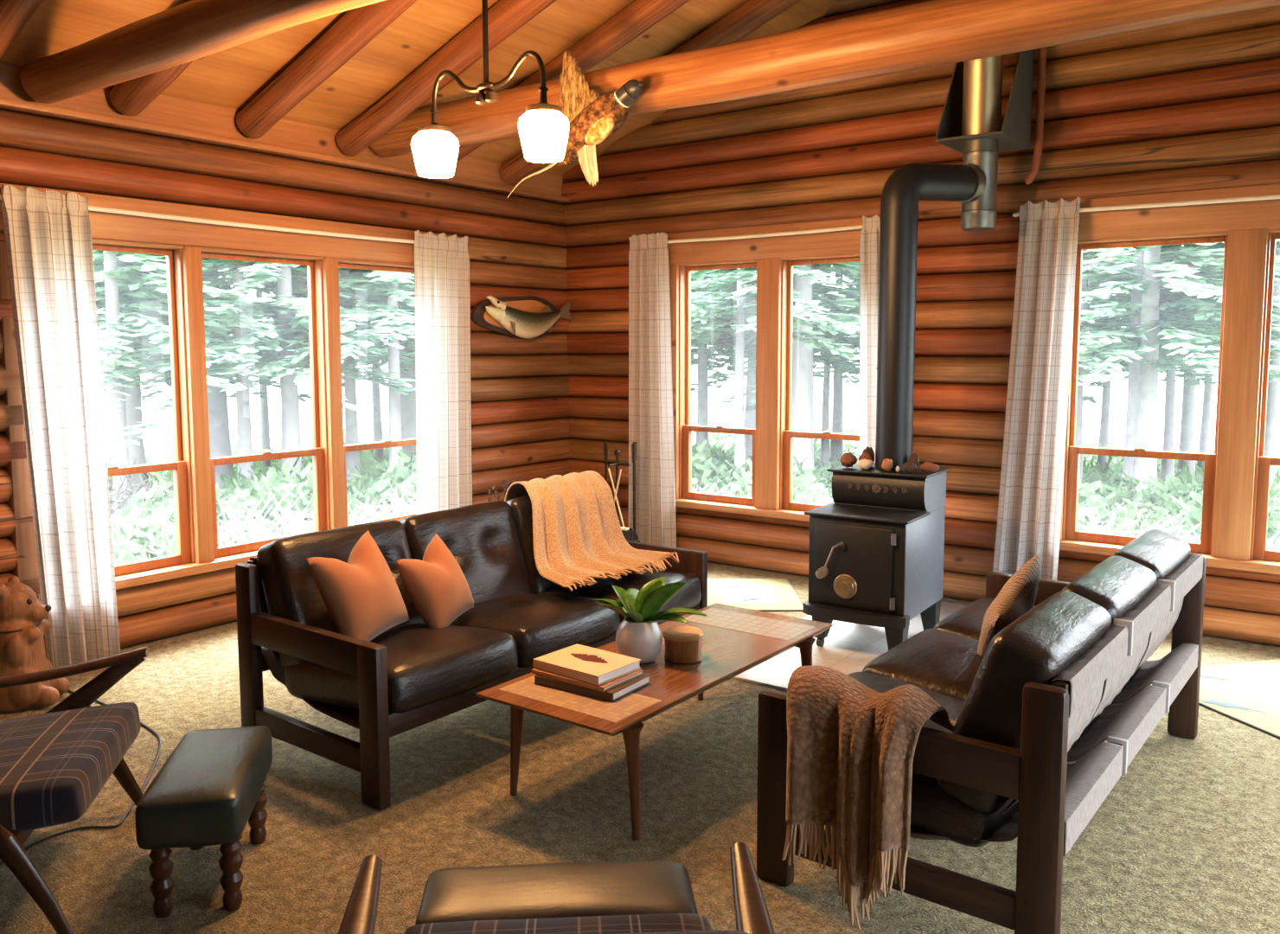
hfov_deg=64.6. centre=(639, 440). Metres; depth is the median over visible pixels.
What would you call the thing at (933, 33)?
ceiling beam
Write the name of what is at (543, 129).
pendant lamp
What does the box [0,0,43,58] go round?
rafter
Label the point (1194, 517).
bush
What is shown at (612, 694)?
book
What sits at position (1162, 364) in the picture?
conifer tree
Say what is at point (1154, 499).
bush
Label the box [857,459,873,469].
stone
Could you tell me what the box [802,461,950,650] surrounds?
wood stove
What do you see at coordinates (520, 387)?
wall
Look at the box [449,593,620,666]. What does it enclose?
seat cushion
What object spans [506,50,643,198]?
mount
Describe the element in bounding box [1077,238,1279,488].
conifer tree
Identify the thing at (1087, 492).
bush
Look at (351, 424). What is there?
conifer tree
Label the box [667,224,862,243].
curtain rod
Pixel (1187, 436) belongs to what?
conifer tree
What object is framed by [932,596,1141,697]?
seat cushion
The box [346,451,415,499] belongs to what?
bush
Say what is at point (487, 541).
cushion
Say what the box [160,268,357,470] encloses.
conifer tree
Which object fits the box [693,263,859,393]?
conifer tree
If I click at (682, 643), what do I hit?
wooden box
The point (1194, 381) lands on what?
conifer tree
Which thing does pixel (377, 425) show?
conifer tree
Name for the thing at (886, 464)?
stone
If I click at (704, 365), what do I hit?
conifer tree
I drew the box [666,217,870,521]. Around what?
window
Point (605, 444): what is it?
fire poker
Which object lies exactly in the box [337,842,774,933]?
lounge chair
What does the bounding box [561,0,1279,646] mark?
wall
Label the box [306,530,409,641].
throw pillow
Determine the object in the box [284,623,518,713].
seat cushion
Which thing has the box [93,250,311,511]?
conifer tree
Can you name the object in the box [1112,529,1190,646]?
cushion
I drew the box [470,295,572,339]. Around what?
fish mount
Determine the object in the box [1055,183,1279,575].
window
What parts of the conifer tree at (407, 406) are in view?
crown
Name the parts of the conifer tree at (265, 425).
crown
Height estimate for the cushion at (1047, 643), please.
0.503 m
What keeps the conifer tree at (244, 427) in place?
on the ground
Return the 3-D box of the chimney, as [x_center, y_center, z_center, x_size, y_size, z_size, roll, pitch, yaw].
[1.873,-2.060,5.481,0.359,1.830,0.495,4,7,36]
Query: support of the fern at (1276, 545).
on the ground
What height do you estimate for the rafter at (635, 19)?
2.052 m
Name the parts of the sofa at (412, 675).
post, rail, rail, armrest, post, rail, armrest, post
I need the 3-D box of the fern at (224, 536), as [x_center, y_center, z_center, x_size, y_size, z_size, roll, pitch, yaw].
[-3.388,0.938,9.252,2.781,1.094,2.668,-4,7,-35]
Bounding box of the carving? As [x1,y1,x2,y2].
[0,576,70,712]
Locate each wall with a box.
[0,108,569,659]
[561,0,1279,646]
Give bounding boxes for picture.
[570,653,607,663]
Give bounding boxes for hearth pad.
[732,601,966,690]
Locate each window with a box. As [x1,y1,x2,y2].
[0,183,448,602]
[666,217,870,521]
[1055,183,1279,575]
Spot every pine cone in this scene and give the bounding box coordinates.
[840,452,857,467]
[858,451,872,460]
[862,446,874,462]
[902,460,917,473]
[908,453,919,467]
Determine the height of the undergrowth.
0.507 m
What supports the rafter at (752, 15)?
attached to the ceiling
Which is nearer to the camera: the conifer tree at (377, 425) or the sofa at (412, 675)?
the sofa at (412, 675)
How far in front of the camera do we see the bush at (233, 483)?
12.63 m
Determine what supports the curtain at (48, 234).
hanging from the curtain rod at (90, 208)
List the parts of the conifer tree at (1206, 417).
crown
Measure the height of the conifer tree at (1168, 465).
6.872 m
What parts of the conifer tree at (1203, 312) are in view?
crown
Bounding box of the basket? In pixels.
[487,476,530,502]
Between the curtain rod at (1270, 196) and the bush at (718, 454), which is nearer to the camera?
the curtain rod at (1270, 196)
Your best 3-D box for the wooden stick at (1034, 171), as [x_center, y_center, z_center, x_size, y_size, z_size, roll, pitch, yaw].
[2.175,-1.927,5.554,0.091,1.021,0.049,2,6,23]
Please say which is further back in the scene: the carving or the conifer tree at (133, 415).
the conifer tree at (133, 415)
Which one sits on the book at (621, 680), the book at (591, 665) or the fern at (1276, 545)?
the book at (591, 665)
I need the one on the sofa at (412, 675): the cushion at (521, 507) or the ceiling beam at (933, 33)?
the cushion at (521, 507)
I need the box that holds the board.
[620,526,629,531]
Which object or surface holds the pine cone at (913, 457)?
on the wood stove
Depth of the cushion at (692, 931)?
1.34 m
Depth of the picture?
3.48 m
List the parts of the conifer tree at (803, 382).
crown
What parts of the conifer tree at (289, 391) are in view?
crown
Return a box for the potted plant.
[593,576,707,663]
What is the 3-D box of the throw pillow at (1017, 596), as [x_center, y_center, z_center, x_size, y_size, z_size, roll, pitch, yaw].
[1.286,0.604,3.540,0.468,0.451,0.176,-5,7,-42]
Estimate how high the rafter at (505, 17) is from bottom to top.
2.053 m
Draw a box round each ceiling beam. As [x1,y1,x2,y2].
[19,0,384,103]
[370,0,1279,157]
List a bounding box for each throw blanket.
[504,470,679,591]
[781,665,956,930]
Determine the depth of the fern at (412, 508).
10.20 m
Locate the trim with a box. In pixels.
[0,62,569,203]
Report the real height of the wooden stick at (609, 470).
0.692 m
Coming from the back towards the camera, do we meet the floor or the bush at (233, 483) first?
the bush at (233, 483)
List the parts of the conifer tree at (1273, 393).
crown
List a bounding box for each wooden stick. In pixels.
[608,467,624,526]
[614,469,621,503]
[1024,47,1046,185]
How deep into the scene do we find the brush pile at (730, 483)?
11.04 m
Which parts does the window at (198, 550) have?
post, sash, sill, sash, post, sash, sash, post, sash, sash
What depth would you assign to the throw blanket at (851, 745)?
2.64 m
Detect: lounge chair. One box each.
[0,646,148,933]
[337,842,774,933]
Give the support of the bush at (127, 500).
on the ground
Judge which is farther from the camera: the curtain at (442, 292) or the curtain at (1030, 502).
the curtain at (442, 292)
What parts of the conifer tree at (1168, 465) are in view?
crown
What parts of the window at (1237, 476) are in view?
post, sash, sash, sill, post, sash, sash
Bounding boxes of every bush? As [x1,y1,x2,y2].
[108,458,236,531]
[110,472,274,558]
[111,514,255,564]
[218,456,365,509]
[220,460,381,536]
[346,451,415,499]
[352,448,416,515]
[691,439,745,493]
[691,441,752,476]
[694,454,838,503]
[711,458,832,505]
[1076,480,1145,536]
[1078,461,1203,535]
[1130,470,1279,530]
[1159,483,1279,549]
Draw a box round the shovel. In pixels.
[631,443,639,542]
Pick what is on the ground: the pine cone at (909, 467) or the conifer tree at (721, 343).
the conifer tree at (721, 343)
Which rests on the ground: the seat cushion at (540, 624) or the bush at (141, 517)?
the bush at (141, 517)
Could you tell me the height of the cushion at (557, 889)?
0.413 m
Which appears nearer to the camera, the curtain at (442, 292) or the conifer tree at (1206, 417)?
the curtain at (442, 292)
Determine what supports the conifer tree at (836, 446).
on the ground
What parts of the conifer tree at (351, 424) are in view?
crown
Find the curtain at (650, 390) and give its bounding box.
[627,232,676,547]
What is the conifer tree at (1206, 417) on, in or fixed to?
on the ground
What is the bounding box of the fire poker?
[603,441,607,481]
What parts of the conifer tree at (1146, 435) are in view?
crown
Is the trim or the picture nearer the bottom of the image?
the picture
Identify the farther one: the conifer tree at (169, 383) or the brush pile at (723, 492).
the conifer tree at (169, 383)
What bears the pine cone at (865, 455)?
on the wood stove
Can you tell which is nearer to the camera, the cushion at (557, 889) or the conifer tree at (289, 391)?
the cushion at (557, 889)
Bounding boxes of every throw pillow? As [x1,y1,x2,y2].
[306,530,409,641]
[395,533,474,627]
[977,553,1040,657]
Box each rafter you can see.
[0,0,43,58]
[108,60,192,115]
[235,0,416,138]
[335,0,556,156]
[455,0,689,162]
[499,0,800,185]
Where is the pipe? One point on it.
(911, 183)
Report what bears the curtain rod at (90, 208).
attached to the wall at (520, 387)
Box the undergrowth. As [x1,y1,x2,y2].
[107,426,1279,536]
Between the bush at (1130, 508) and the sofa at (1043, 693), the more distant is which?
the bush at (1130, 508)
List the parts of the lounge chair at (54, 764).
seat rail, leg, armrest, leg, leg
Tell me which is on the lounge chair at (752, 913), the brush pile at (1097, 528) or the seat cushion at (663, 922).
the seat cushion at (663, 922)
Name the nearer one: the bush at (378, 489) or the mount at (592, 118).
the mount at (592, 118)
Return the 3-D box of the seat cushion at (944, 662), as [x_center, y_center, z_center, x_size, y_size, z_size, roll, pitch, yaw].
[1.187,0.869,3.509,0.698,0.260,0.615,4,7,37]
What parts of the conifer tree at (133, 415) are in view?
crown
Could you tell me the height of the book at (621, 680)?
0.015 m
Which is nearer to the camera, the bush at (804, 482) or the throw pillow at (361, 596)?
the throw pillow at (361, 596)
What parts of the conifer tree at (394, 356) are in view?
crown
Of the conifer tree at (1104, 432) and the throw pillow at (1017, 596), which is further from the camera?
the conifer tree at (1104, 432)
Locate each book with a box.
[531,668,643,691]
[532,643,640,685]
[534,672,650,702]
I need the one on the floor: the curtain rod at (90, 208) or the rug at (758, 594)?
the rug at (758, 594)
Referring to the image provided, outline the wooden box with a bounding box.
[662,626,703,663]
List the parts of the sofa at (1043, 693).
post, armrest, post, armrest, post, rail, rail, post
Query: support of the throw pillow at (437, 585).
on the sofa at (412, 675)
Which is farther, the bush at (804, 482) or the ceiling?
the bush at (804, 482)
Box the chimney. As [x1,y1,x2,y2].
[934,49,1033,231]
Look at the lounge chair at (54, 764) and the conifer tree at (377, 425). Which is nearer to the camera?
the lounge chair at (54, 764)
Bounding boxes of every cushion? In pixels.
[0,702,140,831]
[256,519,425,667]
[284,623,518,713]
[398,500,531,604]
[403,913,712,933]
[415,861,697,925]
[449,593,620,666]
[505,495,554,594]
[539,569,701,622]
[618,930,749,933]
[847,672,1018,847]
[862,628,1100,751]
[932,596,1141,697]
[936,590,1111,814]
[1062,556,1157,697]
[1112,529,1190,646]
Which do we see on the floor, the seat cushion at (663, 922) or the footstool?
the footstool
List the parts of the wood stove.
leg, door handle, draft knob, door, plate, step plate, plate, leg, leg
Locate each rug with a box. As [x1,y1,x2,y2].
[707,578,803,611]
[1198,659,1279,738]
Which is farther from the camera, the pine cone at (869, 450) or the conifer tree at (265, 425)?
the conifer tree at (265, 425)
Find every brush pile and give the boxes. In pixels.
[691,476,740,496]
[722,487,833,505]
[1076,493,1201,541]
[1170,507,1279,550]
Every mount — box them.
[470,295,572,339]
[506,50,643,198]
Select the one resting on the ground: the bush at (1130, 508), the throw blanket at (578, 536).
the bush at (1130, 508)
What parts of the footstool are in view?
leg, leg, leg, leg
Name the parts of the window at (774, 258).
post, sash, sash, sill, post, sash, sash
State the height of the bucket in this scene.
0.315 m
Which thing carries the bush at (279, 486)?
on the ground
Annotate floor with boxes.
[0,562,1279,933]
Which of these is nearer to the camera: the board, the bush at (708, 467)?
the board
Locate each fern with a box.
[142,483,364,556]
[313,480,416,526]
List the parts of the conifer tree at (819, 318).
crown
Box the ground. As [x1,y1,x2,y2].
[106,424,1279,531]
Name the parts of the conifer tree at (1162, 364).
crown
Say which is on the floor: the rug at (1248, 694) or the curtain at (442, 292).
the rug at (1248, 694)
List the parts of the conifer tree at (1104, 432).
crown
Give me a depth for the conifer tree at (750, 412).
15.73 m
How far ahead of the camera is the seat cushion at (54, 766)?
2.82 m
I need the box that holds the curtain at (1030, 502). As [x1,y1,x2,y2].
[992,196,1080,607]
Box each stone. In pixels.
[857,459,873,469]
[881,458,893,471]
[920,461,939,472]
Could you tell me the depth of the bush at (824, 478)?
13.24 m
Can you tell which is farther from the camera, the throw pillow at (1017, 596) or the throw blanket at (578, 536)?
the throw blanket at (578, 536)
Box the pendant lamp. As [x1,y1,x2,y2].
[411,0,569,178]
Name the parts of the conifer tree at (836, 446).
crown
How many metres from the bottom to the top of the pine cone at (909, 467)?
0.064 m
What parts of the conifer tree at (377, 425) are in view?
crown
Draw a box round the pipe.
[874,162,976,470]
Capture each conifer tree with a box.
[92,249,411,487]
[92,250,227,384]
[92,251,304,494]
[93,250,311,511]
[96,255,412,489]
[101,260,415,480]
[101,281,232,387]
[135,261,415,482]
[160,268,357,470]
[226,270,398,464]
[234,265,415,466]
[249,265,415,472]
[308,271,398,371]
[691,262,859,461]
[691,262,859,467]
[691,262,859,492]
[691,265,859,467]
[691,270,852,365]
[691,272,839,449]
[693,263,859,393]
[723,262,1099,347]
[723,268,859,460]
[1075,249,1278,489]
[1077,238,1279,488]
[1078,242,1279,508]
[1081,243,1279,482]
[1085,245,1222,476]
[1087,245,1216,467]
[1087,245,1219,470]
[1087,270,1218,393]
[1113,240,1279,485]
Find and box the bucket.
[621,527,633,541]
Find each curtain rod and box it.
[0,194,414,243]
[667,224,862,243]
[1011,194,1279,217]
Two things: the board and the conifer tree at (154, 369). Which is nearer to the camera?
the board
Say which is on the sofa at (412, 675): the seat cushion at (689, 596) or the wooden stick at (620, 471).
the seat cushion at (689, 596)
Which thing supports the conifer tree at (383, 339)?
on the ground
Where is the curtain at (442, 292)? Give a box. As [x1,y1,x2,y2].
[413,230,472,514]
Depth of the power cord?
3.31 m
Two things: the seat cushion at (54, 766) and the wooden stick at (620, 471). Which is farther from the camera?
the wooden stick at (620, 471)
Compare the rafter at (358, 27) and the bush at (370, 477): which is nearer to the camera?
the rafter at (358, 27)
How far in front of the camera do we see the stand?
7.09 m
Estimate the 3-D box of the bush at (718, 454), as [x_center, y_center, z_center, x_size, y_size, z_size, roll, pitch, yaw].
[0.766,0.332,15.476,2.688,0.794,2.648,-3,6,-27]
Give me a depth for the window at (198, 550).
5.45 m
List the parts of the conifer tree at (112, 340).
crown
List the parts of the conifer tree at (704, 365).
crown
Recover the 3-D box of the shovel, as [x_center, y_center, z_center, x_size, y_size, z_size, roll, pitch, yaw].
[-0.043,0.423,7.035,0.100,0.810,0.028,4,7,36]
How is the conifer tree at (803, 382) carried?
on the ground
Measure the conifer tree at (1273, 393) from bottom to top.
7.074 m
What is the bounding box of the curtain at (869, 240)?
[859,214,880,462]
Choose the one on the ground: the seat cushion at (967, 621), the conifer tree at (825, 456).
the conifer tree at (825, 456)
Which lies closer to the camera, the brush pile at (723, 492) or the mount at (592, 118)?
the mount at (592, 118)
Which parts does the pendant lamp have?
lamp shade, arm, stem, arm, lamp shade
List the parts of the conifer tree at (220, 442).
crown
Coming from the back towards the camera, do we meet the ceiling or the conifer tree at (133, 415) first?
the conifer tree at (133, 415)
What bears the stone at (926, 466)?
on the wood stove
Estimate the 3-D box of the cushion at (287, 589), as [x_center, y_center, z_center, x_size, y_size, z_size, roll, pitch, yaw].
[-1.163,0.594,3.999,0.305,0.503,0.617,4,7,37]
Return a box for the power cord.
[0,690,160,864]
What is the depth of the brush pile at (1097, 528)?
8.64 m
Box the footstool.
[134,725,272,918]
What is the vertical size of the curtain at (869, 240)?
2.315 m
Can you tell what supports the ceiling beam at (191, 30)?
attached to the ceiling
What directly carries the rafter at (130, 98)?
attached to the ceiling
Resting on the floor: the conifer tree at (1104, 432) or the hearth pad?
the hearth pad
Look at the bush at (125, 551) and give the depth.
8.60 m
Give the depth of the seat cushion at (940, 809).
2.65 m
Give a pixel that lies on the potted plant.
(638, 636)
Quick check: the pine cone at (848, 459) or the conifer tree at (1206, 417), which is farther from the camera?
the conifer tree at (1206, 417)
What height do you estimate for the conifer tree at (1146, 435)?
6.470 m
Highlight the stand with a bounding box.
[607,449,630,517]
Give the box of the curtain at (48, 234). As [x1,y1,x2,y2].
[0,183,120,668]
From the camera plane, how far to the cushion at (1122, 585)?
3.16 m
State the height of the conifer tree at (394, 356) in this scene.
6.666 m
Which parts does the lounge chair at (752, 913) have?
armrest, armrest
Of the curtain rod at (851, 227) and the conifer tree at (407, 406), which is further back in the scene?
the conifer tree at (407, 406)
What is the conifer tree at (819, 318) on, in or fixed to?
on the ground
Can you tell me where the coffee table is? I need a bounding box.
[475,602,832,840]
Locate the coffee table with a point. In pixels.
(735, 640)
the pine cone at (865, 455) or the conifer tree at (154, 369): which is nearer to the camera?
the pine cone at (865, 455)
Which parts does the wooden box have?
lid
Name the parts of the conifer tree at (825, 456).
crown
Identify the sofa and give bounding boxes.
[235,495,707,810]
[756,529,1206,933]
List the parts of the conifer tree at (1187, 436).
crown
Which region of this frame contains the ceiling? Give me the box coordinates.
[0,0,838,175]
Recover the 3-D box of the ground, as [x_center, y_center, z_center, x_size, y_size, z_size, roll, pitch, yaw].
[0.634,1.153,9.600,30.000,0.330,28.000,4,7,36]
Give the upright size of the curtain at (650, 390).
2.315 m
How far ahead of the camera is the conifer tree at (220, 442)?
13.53 m

